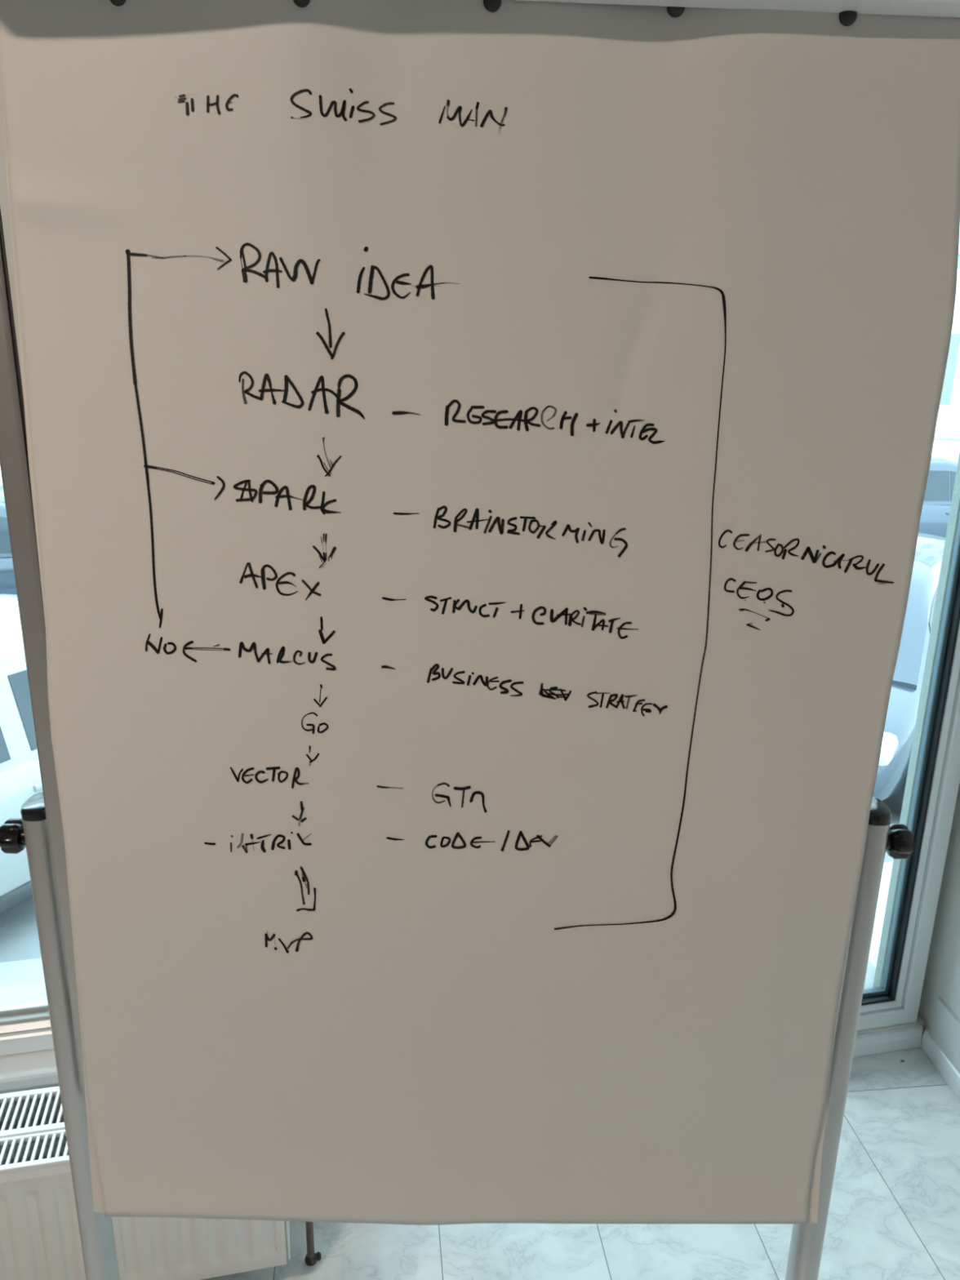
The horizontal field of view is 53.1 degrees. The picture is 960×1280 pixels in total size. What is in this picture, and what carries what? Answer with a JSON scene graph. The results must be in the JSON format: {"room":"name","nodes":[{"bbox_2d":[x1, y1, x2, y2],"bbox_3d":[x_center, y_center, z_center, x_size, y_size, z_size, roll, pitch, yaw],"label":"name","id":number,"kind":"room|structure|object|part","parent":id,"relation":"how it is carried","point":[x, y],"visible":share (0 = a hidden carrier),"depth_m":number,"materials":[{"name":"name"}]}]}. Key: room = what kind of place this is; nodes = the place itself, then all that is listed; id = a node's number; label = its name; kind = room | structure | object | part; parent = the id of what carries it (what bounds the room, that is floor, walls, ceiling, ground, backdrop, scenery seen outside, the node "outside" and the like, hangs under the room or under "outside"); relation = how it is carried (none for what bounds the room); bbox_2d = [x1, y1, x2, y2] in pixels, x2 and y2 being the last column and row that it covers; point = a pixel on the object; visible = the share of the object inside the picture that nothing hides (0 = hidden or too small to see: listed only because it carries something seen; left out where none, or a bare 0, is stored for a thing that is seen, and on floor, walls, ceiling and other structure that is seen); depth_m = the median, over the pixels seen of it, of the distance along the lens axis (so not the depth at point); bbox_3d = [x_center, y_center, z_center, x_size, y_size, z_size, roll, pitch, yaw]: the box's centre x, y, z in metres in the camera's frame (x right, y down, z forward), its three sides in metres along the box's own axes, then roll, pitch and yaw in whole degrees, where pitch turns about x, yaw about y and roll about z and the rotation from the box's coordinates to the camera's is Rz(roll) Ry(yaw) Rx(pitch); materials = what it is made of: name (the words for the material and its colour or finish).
{"room":"office meeting room","nodes":[
{"label":"office meeting room","id":0,"kind":"room"},
{"bbox_2d":[0,1014,925,1093],"bbox_3d":[-1.560,-0.270,1.377,5.420,2.850,0.110,-3,18,-12],"label":"wall","id":1,"kind":"structure","parent":0,"point":[920,1021],"depth_m":2.28,"materials":[{"name":"paint"}]},
{"bbox_2d":[0,1001,53,1056],"bbox_3d":[-1.177,-0.261,1.455,1.600,2.200,0.078,-3,18,-12],"label":"windowsill","id":2,"kind":"structure","parent":1,"relation":"in","point":[24,1028],"depth_m":1.81,"materials":[{"name":"white plastic"}]},
{"bbox_3d":[-1.177,-0.261,1.455,1.600,2.200,0.078,-3,18,-12],"label":"frame","id":3,"kind":"part","parent":2,"relation":"part of","materials":[{"name":"white plastic"}]},
{"bbox_2d":[0,1052,58,1092],"bbox_3d":[-1.181,0.825,1.727,1.660,0.033,0.065,-3,18,-12],"label":"trim","id":4,"kind":"structure","parent":1,"relation":"attached to","point":[37,1070],"depth_m":1.78,"materials":[{"name":"white plastic"}]},
{"bbox_2d":[0,1086,290,1279],"bbox_3d":[-0.992,0.901,1.605,1.307,0.288,0.343,-3,18,-12],"label":"radiator","id":5,"kind":"object","parent":1,"relation":"attached to","point":[40,1239],"visible":0.38,"depth_m":1.54,"materials":[{"name":"white metal"}]},
{"bbox_3d":[-0.989,0.910,1.596,1.280,0.275,0.013,-3,18,-12],"label":"panel","id":6,"kind":"part","parent":5,"relation":"part of","materials":[{"name":"metal"}]},
{"bbox_3d":[-0.972,0.935,1.517,1.280,0.275,0.012,-3,18,-12],"label":"panel","id":7,"kind":"part","parent":5,"relation":"part of","materials":[{"name":"metal"}]},
{"bbox_2d":[0,1086,70,1174],"bbox_3d":[-0.972,0.793,1.484,1.300,0.009,0.167,-3,18,-12],"label":"grille","id":8,"kind":"object","parent":5,"relation":"attached to","point":[43,1134],"depth_m":1.52,"materials":[{"name":"white metal"}]},
{"bbox_3d":[-0.958,0.951,1.454,1.294,0.284,0.016,-3,18,-12],"label":"panel","id":9,"kind":"part","parent":5,"relation":"part of","materials":[{"name":"white metal"}]},
{"bbox_3d":[-0.337,0.894,1.659,0.004,0.276,0.161,-3,18,-12],"label":"panel","id":10,"kind":"part","parent":5,"relation":"part of","materials":[{"name":"white metal"}]},
{"bbox_2d":[0,960,875,1007],"bbox_3d":[-0.496,0.849,2.114,3.100,0.270,0.200,-3,18,-12],"label":"trim","id":11,"kind":"structure","parent":1,"relation":"attached to","point":[34,993],"depth_m":2.00,"materials":[{"name":"stone"}]},
{"bbox_2d":[853,1025,922,1057],"bbox_3d":[0.369,0.989,2.157,1.431,0.046,0.020,-3,18,-12],"label":"baseboard","id":12,"kind":"structure","parent":1,"relation":"attached to","point":[882,1042],"depth_m":2.28,"materials":[{"name":"white plastic"}]},
{"bbox_2d":[857,514,959,1031],"bbox_3d":[0.382,-0.223,1.835,1.400,2.448,0.078,-3,18,-12],"label":"window frame","id":13,"kind":"structure","parent":1,"relation":"in","point":[895,999],"depth_m":2.17,"materials":[{"name":"white plastic"}]},
{"bbox_3d":[0.381,-0.224,1.838,1.300,2.348,0.004,-3,18,-12],"label":"pane","id":14,"kind":"part","parent":13,"relation":"part of","materials":[{"name":"clear glass"}]},
{"bbox_3d":[0.382,-0.223,1.835,1.400,2.448,0.078,-3,18,-12],"label":"frame","id":15,"kind":"part","parent":13,"relation":"part of","materials":[{"name":"white plastic"}]},
{"bbox_2d":[872,451,959,987],"bbox_3d":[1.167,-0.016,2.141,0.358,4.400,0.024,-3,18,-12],"label":"window","id":16,"kind":"structure","parent":1,"relation":"attached to","point":[954,513],"depth_m":2.15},
{"bbox_2d":[200,1041,959,1279],"bbox_3d":[-1.262,1.787,-0.225,6.064,0.120,5.699,1,17,0],"label":"floor","id":17,"kind":"structure","parent":0,"point":[894,1213],"depth_m":1.80,"materials":[{"name":"white tile"}]},
{"bbox_2d":[305,1222,321,1266],"bbox_3d":[-0.303,1.023,1.713,0.031,0.221,0.022,1,17,0],"label":"pipe","id":18,"kind":"object","parent":17,"relation":"on","point":[311,1258],"visible":0.57,"depth_m":1.73,"materials":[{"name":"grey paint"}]},
{"bbox_2d":[0,0,959,1279],"bbox_3d":[-0.027,0.380,0.967,0.867,1.900,0.620,1,17,0],"label":"easel","id":19,"kind":"object","parent":17,"relation":"on","point":[39,830],"visible":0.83,"depth_m":0.90,"materials":[{"name":"metal"}]},
{"bbox_3d":[-0.018,-0.015,0.817,0.692,1.055,0.011,1,17,0],"label":"whiteboard panel","id":20,"kind":"part","parent":19,"relation":"part of","materials":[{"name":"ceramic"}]},
{"bbox_3d":[-0.444,0.188,0.920,0.026,0.030,0.033,1,17,0],"label":"clamp knob","id":21,"kind":"part","parent":19,"relation":"part of","materials":[{"name":"black plastic"}]},
{"bbox_3d":[-0.377,-0.019,0.820,0.022,1.062,0.026,1,17,0],"label":"frame","id":22,"kind":"part","parent":19,"relation":"part of","materials":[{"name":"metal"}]},
{"bbox_3d":[-0.426,0.702,1.079,0.028,1.137,0.040,1,17,0],"label":"leg","id":23,"kind":"part","parent":19,"relation":"part of","materials":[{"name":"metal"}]},
{"bbox_2d":[0,0,959,1225],"bbox_3d":[0.000,0.038,0.775,0.697,1.030,0.110,1,17,0],"label":"pad","id":24,"kind":"object","parent":19,"relation":"hanging from","point":[479,459],"visible":1,"depth_m":0.73,"materials":[{"name":"paper"}]},
{"bbox_3d":[0.362,0.710,1.078,0.028,1.147,0.040,1,17,0],"label":"leg","id":25,"kind":"part","parent":19,"relation":"part of","materials":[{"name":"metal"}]},
{"bbox_3d":[0.340,-0.007,0.820,0.022,1.062,0.026,1,17,0],"label":"frame","id":26,"kind":"part","parent":19,"relation":"part of","materials":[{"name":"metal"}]},
{"bbox_3d":[0.397,0.192,0.917,0.026,0.030,0.033,1,17,0],"label":"clamp knob","id":27,"kind":"part","parent":19,"relation":"part of","materials":[{"name":"black plastic"}]},
{"bbox_2d":[917,782,959,1033],"bbox_3d":[1.413,0.433,-0.728,0.180,2.850,5.690,0,17,-5],"label":"wall","id":28,"kind":"structure","parent":0,"point":[942,975],"depth_m":2.22,"materials":[{"name":"paint"}]},
{"bbox_2d":[920,1027,959,1100],"bbox_3d":[1.285,1.755,-0.264,0.020,0.046,5.410,0,17,-5],"label":"baseboard","id":29,"kind":"structure","parent":28,"relation":"attached to","point":[940,1060],"depth_m":2.22,"materials":[{"name":"white plastic"}]},
{"bbox_2d":[929,997,959,1073],"bbox_3d":[1.294,1.687,-0.296,0.015,0.106,5.388,0,17,-5],"label":"trim","id":30,"kind":"structure","parent":28,"relation":"attached to","point":[945,1025],"depth_m":2.21,"materials":[{"name":"stone"}]},
{"label":"outside","id":31,"kind":"structure","parent":0,"visible":0},
{"bbox_2d":[0,862,893,986],"bbox_3d":[0.736,1.820,3.964,16.000,0.200,2.465,-3,18,-12],"label":"pavement","id":32,"kind":"structure","parent":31,"point":[29,971],"depth_m":4.49,"materials":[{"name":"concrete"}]},
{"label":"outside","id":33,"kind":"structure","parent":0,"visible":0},
{"bbox_2d":[0,810,901,962],"bbox_3d":[0.076,-4.523,24.771,120.000,0.170,90.000,1,17,0],"label":"street","id":34,"kind":"structure","parent":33,"point":[19,935],"depth_m":4.93,"materials":[{"name":"grey asphalt"}]},
{"bbox_2d":[0,467,2,484],"bbox_3d":[-11.459,-8.640,21.299,16.800,9.380,8.800,-4,18,-15],"label":"townhouse","id":35,"kind":"structure","parent":34,"relation":"on","point":[1,480],"depth_m":19.20,"materials":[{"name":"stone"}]},
{"bbox_2d":[0,484,17,594],"bbox_3d":[-5.182,-0.824,9.824,4.219,1.510,2.130,-5,18,-19],"label":"car","id":36,"kind":"object","parent":34,"relation":"on","point":[7,581],"visible":0.02,"depth_m":9.19,"materials":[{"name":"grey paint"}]},
{"bbox_3d":[-4.542,-0.661,9.156,0.190,0.035,0.032,-5,18,-19],"label":"door handle","id":37,"kind":"part","parent":36,"relation":"part of","materials":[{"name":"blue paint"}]},
{"bbox_2d":[0,594,42,912],"bbox_3d":[-2.711,0.515,5.638,2.130,1.510,4.219,10,19,27],"label":"car","id":38,"kind":"object","parent":34,"relation":"on","point":[20,780],"visible":0.04,"depth_m":4.76,"materials":[{"name":"paint"}]},
{"bbox_3d":[-2.170,0.714,4.847,0.032,0.035,0.190,10,19,27],"label":"door handle","id":39,"kind":"part","parent":38,"relation":"part of","materials":[{"name":"white paint"}]},
{"bbox_2d":[872,533,945,813],"bbox_3d":[2.819,0.001,7.595,2.130,1.510,4.219,11,20,30],"label":"car","id":40,"kind":"object","parent":34,"relation":"on","point":[905,691],"visible":0.11,"depth_m":6.26,"materials":[{"name":"paint"}]},
{"bbox_2d":[918,455,957,537],"bbox_3d":[6.039,-1.958,14.020,4.619,1.550,2.130,-1,17,-8],"label":"car","id":41,"kind":"object","parent":34,"relation":"on","point":[936,505],"visible":0.2,"depth_m":13.24,"materials":[{"name":"grey paint"}]},
{"bbox_2d":[931,226,959,462],"bbox_3d":[11.638,-10.035,25.496,16.800,10.300,8.800,5,18,13],"label":"building","id":42,"kind":"structure","parent":34,"relation":"on","point":[946,444],"depth_m":22.63,"materials":[{"name":"stone"}]},
{"bbox_3d":[10.595,-6.356,22.525,1.040,1.600,0.015,5,18,13],"label":"pane","id":43,"kind":"part","parent":42,"relation":"part of","materials":[{"name":"clear glass"}]},
{"bbox_3d":[10.644,-9.221,21.636,1.040,1.600,0.015,5,18,13],"label":"pane","id":44,"kind":"part","parent":42,"relation":"part of","materials":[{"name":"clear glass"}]}
]}

